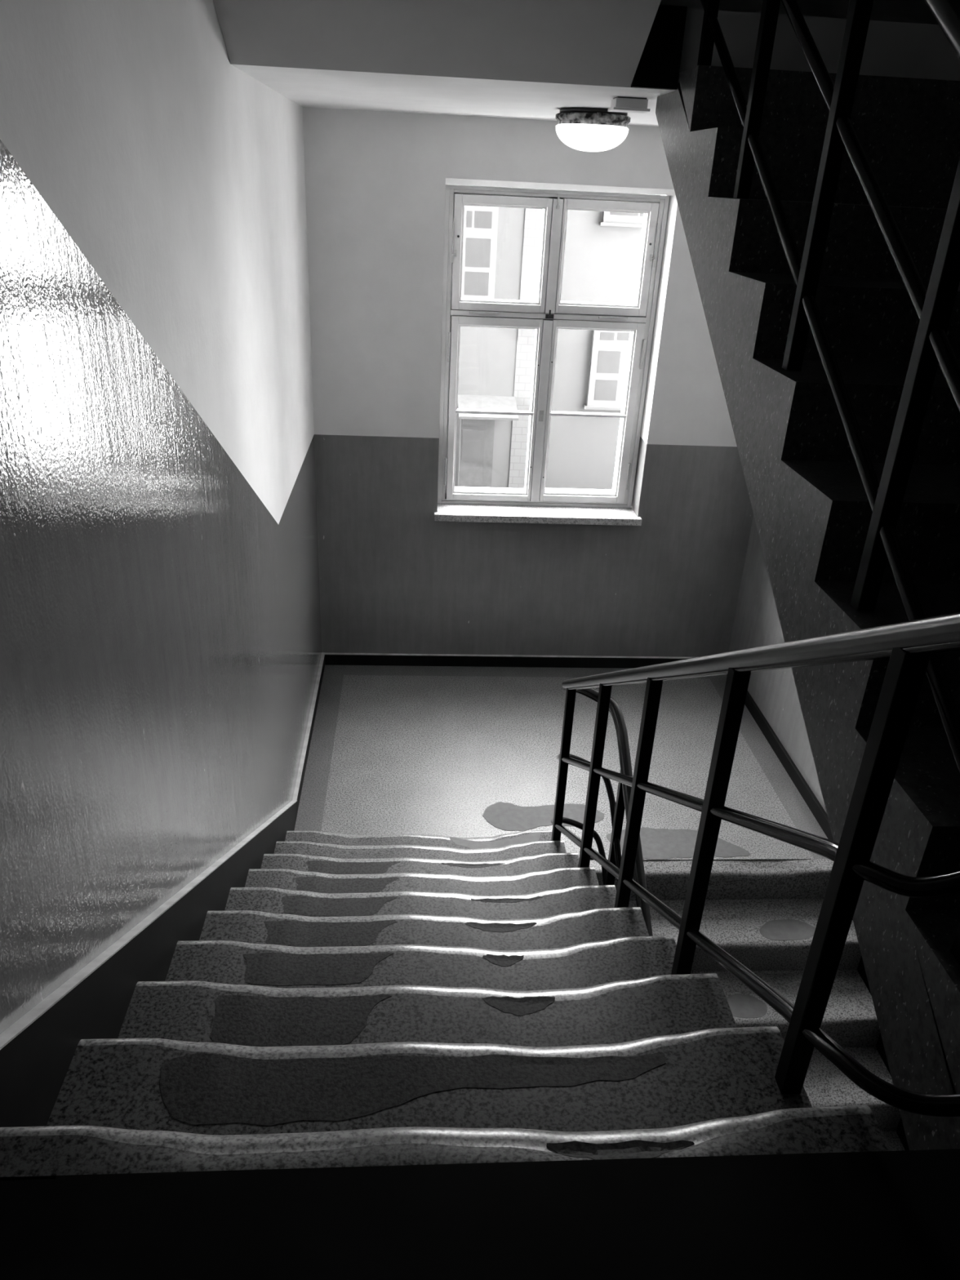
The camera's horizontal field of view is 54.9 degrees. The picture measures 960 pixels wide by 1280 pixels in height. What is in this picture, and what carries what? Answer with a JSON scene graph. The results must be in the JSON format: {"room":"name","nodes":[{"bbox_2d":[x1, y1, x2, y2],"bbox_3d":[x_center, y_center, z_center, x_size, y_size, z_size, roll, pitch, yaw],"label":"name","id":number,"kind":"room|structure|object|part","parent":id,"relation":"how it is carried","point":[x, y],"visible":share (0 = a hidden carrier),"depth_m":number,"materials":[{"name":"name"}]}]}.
{"room":"stairwell","nodes":[
{"label":"stairwell","id":0,"kind":"room"},
{"bbox_2d":[0,0,321,1034],"bbox_3d":[-0.851,0.009,1.926,0.300,7.450,7.650,1,27,-4],"label":"wall","id":1,"kind":"structure","parent":0,"point":[161,637],"depth_m":1.88,"materials":[{"name":"paint"}]},
{"bbox_2d":[0,652,324,1127],"bbox_3d":[-0.814,0.415,3.507,0.022,1.954,4.400,1,27,-4],"label":"baseboard","id":2,"kind":"structure","parent":1,"relation":"attached to","point":[37,1051],"depth_m":1.68,"materials":[{"name":"paint"}]},
{"bbox_2d":[0,1148,959,1279],"bbox_3d":[0.718,1.362,0.163,2.600,0.250,2.600,1,27,-4],"label":"floor","id":3,"kind":"structure","parent":0,"point":[875,1215],"depth_m":1.12,"materials":[{"name":"black"}]},
{"bbox_2d":[655,65,959,1150],"bbox_3d":[1.260,-0.342,2.178,1.252,1.846,2.942,1,27,-4],"label":"flight","id":4,"kind":"object","parent":3,"relation":"on","point":[812,513],"visible":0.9,"depth_m":1.99,"materials":[{"name":"grey concrete"}]},
{"bbox_2d":[697,0,959,965],"bbox_3d":[0.708,-0.994,1.839,0.045,2.211,2.395,1,27,-4],"label":"stair railing","id":5,"kind":"object","parent":4,"relation":"on","point":[932,347],"visible":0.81,"depth_m":1.70,"materials":[{"name":"black metal"}]},
{"bbox_3d":[0.708,-1.074,1.849,0.027,1.385,2.299,1,27,-4],"label":"rail","id":6,"kind":"part","parent":5,"relation":"part of","materials":[{"name":"black metal"}]},
{"bbox_3d":[0.725,-1.334,1.668,0.045,1.449,2.395,1,27,-4],"label":"handrail","id":7,"kind":"part","parent":5,"relation":"part of","materials":[{"name":"black metal"}]},
{"bbox_2d":[293,664,827,860],"bbox_3d":[0.354,0.669,5.125,2.600,0.182,1.884,1,27,-4],"label":"floor","id":8,"kind":"structure","parent":0,"point":[450,751],"depth_m":4.96,"materials":[{"name":"stone"}]},
{"bbox_2d":[0,830,891,1180],"bbox_3d":[-0.164,0.950,2.644,1.200,1.810,2.769,1,27,-4],"label":"flight","id":9,"kind":"object","parent":8,"relation":"on","point":[384,999],"visible":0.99,"depth_m":1.61,"materials":[{"name":"stone"}]},
{"bbox_2d":[551,612,959,1116],"bbox_3d":[0.519,1.127,2.745,0.281,3.964,2.761,1,27,-4],"label":"stair railing","id":10,"kind":"object","parent":9,"relation":"on","point":[908,646],"visible":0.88,"depth_m":1.47,"materials":[{"name":"black metal"}]},
{"bbox_3d":[0.503,1.398,2.905,0.263,3.336,2.698,1,27,-4],"label":"rail","id":11,"kind":"part","parent":10,"relation":"part of","materials":[{"name":"black metal"}]},
{"bbox_3d":[0.518,1.100,2.757,0.263,3.342,2.698,1,27,-4],"label":"rail","id":12,"kind":"part","parent":10,"relation":"part of","materials":[{"name":"black metal"}]},
{"bbox_3d":[0.534,0.828,2.596,0.281,3.294,2.761,1,27,-4],"label":"handrail","id":13,"kind":"part","parent":10,"relation":"part of","materials":[{"name":"black metal"}]},
{"bbox_2d":[302,0,848,657],"bbox_3d":[0.374,-1.595,5.257,2.600,7.450,0.380,1,27,-4],"label":"wall","id":14,"kind":"structure","parent":0,"point":[394,578],"depth_m":5.28,"materials":[{"name":"paint"}]},
{"bbox_2d":[324,653,696,668],"bbox_3d":[0.303,0.136,5.899,2.560,0.078,0.020,1,27,-4],"label":"baseboard","id":15,"kind":"structure","parent":14,"relation":"attached to","point":[331,659],"depth_m":5.87,"materials":[{"name":"paint"}]},
{"bbox_2d":[434,184,669,525],"bbox_3d":[0.376,-1.547,5.197,1.232,1.767,0.321,1,27,-4],"label":"window","id":16,"kind":"structure","parent":14,"relation":"in","point":[534,503],"depth_m":5.18,"materials":[{"name":"paint"}]},
{"bbox_3d":[0.072,-1.322,5.360,0.507,1.049,0.055,1,27,-4],"label":"sash","id":17,"kind":"part","parent":16,"relation":"part of","materials":[{"name":"paint"}]},
{"bbox_3d":[0.111,-2.077,4.982,0.514,0.572,0.055,1,27,-4],"label":"sash","id":18,"kind":"part","parent":16,"relation":"part of","materials":[{"name":"paint"}]},
{"bbox_3d":[0.339,-0.757,5.544,1.232,0.042,0.236,1,27,-4],"label":"sill","id":19,"kind":"part","parent":16,"relation":"part of","materials":[{"name":"stone"}]},
{"bbox_3d":[0.355,-1.298,5.349,0.026,0.065,0.012,1,27,-4],"label":"lock plate","id":20,"kind":"part","parent":16,"relation":"part of","materials":[{"name":"grey metal"}]},
{"bbox_3d":[0.642,-1.316,5.402,0.521,1.048,0.055,1,27,-4],"label":"sash","id":21,"kind":"part","parent":16,"relation":"part of","materials":[{"name":"paint"}]},
{"bbox_3d":[0.681,-2.073,5.023,0.508,0.571,0.055,1,27,-4],"label":"sash","id":22,"kind":"part","parent":16,"relation":"part of","materials":[{"name":"paint"}]},
{"bbox_2d":[230,8,959,126],"bbox_3d":[0.502,-2.218,3.651,2.600,0.210,1.940,1,27,-4],"label":"ceiling","id":23,"kind":"structure","parent":0,"point":[891,49],"depth_m":2.87,"materials":[{"name":"paint"}]},
{"bbox_2d":[213,0,661,87],"bbox_3d":[0.010,-1.920,0.828,1.200,2.156,3.298,1,27,-4],"label":"flight","id":24,"kind":"object","parent":23,"relation":"attached to","point":[594,42],"visible":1,"depth_m":2.62,"materials":[{"name":"paint"}]},
{"bbox_2d":[555,107,631,151],"bbox_3d":[0.460,-2.093,3.801,0.306,0.150,0.309,1,27,-4],"label":"ceiling lamp","id":25,"kind":"object","parent":23,"relation":"attached to","point":[582,129],"visible":1,"depth_m":3.70,"materials":[{"name":"white glass"}]},
{"bbox_3d":[0.459,-2.070,3.814,0.300,0.096,0.300,1,27,-4],"label":"lamp shade","id":26,"kind":"part","parent":25,"relation":"part of","materials":[{"name":"white glass"}]},
{"bbox_3d":[0.463,-2.150,3.774,0.276,0.024,0.276,1,27,-4],"label":"plate","id":27,"kind":"part","parent":25,"relation":"part of","materials":[{"name":"grey metal"}]},
{"bbox_2d":[607,96,650,113],"bbox_3d":[0.513,-1.840,3.177,0.126,0.040,0.111,1,27,-4],"label":"ceiling box","id":28,"kind":"object","parent":23,"relation":"attached to","point":[619,104],"visible":1,"depth_m":3.13,"materials":[{"name":"white plastic"}]},
{"bbox_2d":[631,4,687,89],"bbox_3d":[0.535,-1.776,2.771,0.138,0.210,0.030,1,27,-4],"label":"trim","id":29,"kind":"structure","parent":23,"relation":"attached to","point":[659,64],"depth_m":2.76,"materials":[{"name":"paint"}]},
{"bbox_2d":[728,0,938,813],"bbox_3d":[2.040,0.047,2.143,0.300,7.450,7.650,1,27,-4],"label":"wall","id":30,"kind":"structure","parent":0,"point":[757,623],"depth_m":5.21,"materials":[{"name":"paint"}]},
{"bbox_2d":[726,674,833,840],"bbox_3d":[1.648,0.587,5.136,0.020,0.075,1.950,1,27,-4],"label":"baseboard","id":31,"kind":"structure","parent":30,"relation":"attached to","point":[814,805],"depth_m":4.93,"materials":[{"name":"paint"}]},
{"label":"outside","id":32,"kind":"structure","parent":0,"visible":0},
{"bbox_3d":[-0.696,-0.438,15.312,26.000,0.300,16.600,1,27,-4],"label":"ground","id":33,"kind":"structure","parent":32,"visible":0},
{"bbox_2d":[453,184,656,489],"bbox_3d":[-0.031,-6.525,19.528,9.000,6.870,2.100,1,27,-4],"label":"building","id":34,"kind":"structure","parent":33,"relation":"on","point":[501,246],"depth_m":19.67,"materials":[{"name":"paint"}]},
{"bbox_3d":[-0.212,-8.365,18.366,0.108,0.300,0.016,1,27,-4],"label":"pane","id":35,"kind":"part","parent":34,"relation":"part of","materials":[{"name":"clear glass"}]},
{"bbox_3d":[-0.148,-4.280,20.364,0.490,0.700,0.030,1,27,-4],"label":"door panel","id":36,"kind":"part","parent":34,"relation":"part of","materials":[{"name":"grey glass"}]},
{"bbox_3d":[-0.123,-4.767,20.121,0.490,0.190,0.030,1,27,-4],"label":"door panel","id":37,"kind":"part","parent":34,"relation":"part of","materials":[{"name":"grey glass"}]},
{"bbox_3d":[-0.072,-7.295,18.915,0.495,0.450,0.016,1,27,-4],"label":"pane","id":38,"kind":"part","parent":34,"relation":"part of","materials":[{"name":"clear glass"}]},
{"bbox_3d":[-0.088,-4.174,20.551,0.740,1.750,0.220,1,27,-4],"label":"door","id":39,"kind":"part","parent":34,"relation":"part of","materials":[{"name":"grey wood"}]},
{"bbox_3d":[-0.042,-7.818,18.654,0.503,0.540,0.016,1,27,-4],"label":"pane","id":40,"kind":"part","parent":34,"relation":"part of","materials":[{"name":"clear glass"}]},
{"bbox_3d":[0.065,-8.362,18.387,0.343,0.310,0.016,1,27,-4],"label":"pane","id":41,"kind":"part","parent":34,"relation":"part of","materials":[{"name":"clear glass"}]},
{"bbox_3d":[2.834,-5.098,20.263,1.120,0.060,0.260,1,27,-4],"label":"sill","id":42,"kind":"part","parent":34,"relation":"part of","materials":[{"name":"grey metal"}]},
{"bbox_3d":[2.728,-5.422,20.050,0.478,0.440,0.016,1,27,-4],"label":"pane","id":43,"kind":"part","parent":34,"relation":"part of","materials":[{"name":"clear glass"}]},
{"bbox_3d":[2.690,-6.426,19.542,0.304,0.165,0.016,1,27,-4],"label":"pane","id":44,"kind":"part","parent":34,"relation":"part of","materials":[{"name":"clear glass"}]},
{"bbox_3d":[2.755,-5.951,19.785,0.478,0.465,0.016,1,27,-4],"label":"pane","id":45,"kind":"part","parent":34,"relation":"part of","materials":[{"name":"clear glass"}]},
{"bbox_3d":[2.919,-8.369,18.622,1.020,0.060,0.260,1,27,-4],"label":"sill","id":46,"kind":"part","parent":34,"relation":"part of","materials":[{"name":"grey metal"}]},
{"bbox_3d":[3.049,-6.428,19.565,0.281,0.160,0.016,1,27,-4],"label":"pane","id":47,"kind":"part","parent":34,"relation":"part of","materials":[{"name":"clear glass"}]},
{"bbox_3d":[2.902,-8.844,18.339,0.570,0.760,0.016,1,27,-4],"label":"pane","id":48,"kind":"part","parent":34,"relation":"part of","materials":[{"name":"clear glass"}]},
{"bbox_3d":[0.436,3.301,3.587,2.600,0.200,7.000,1,27,-4],"label":"floor","id":49,"kind":"structure","parent":0,"visible":0},
{"bbox_2d":[589,857,909,1151],"bbox_3d":[1.128,2.517,3.462,1.255,2.065,2.874,1,27,-4],"label":"flight","id":50,"kind":"object","parent":49,"relation":"on","point":[764,914],"visible":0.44,"depth_m":4.11,"materials":[{"name":"stone"}]},
{"bbox_3d":[1.752,2.465,3.420,0.018,1.879,2.769,1,27,-4],"label":"skirting","id":51,"kind":"part","parent":50,"relation":"part of","materials":[{"name":"paint"}]}
]}

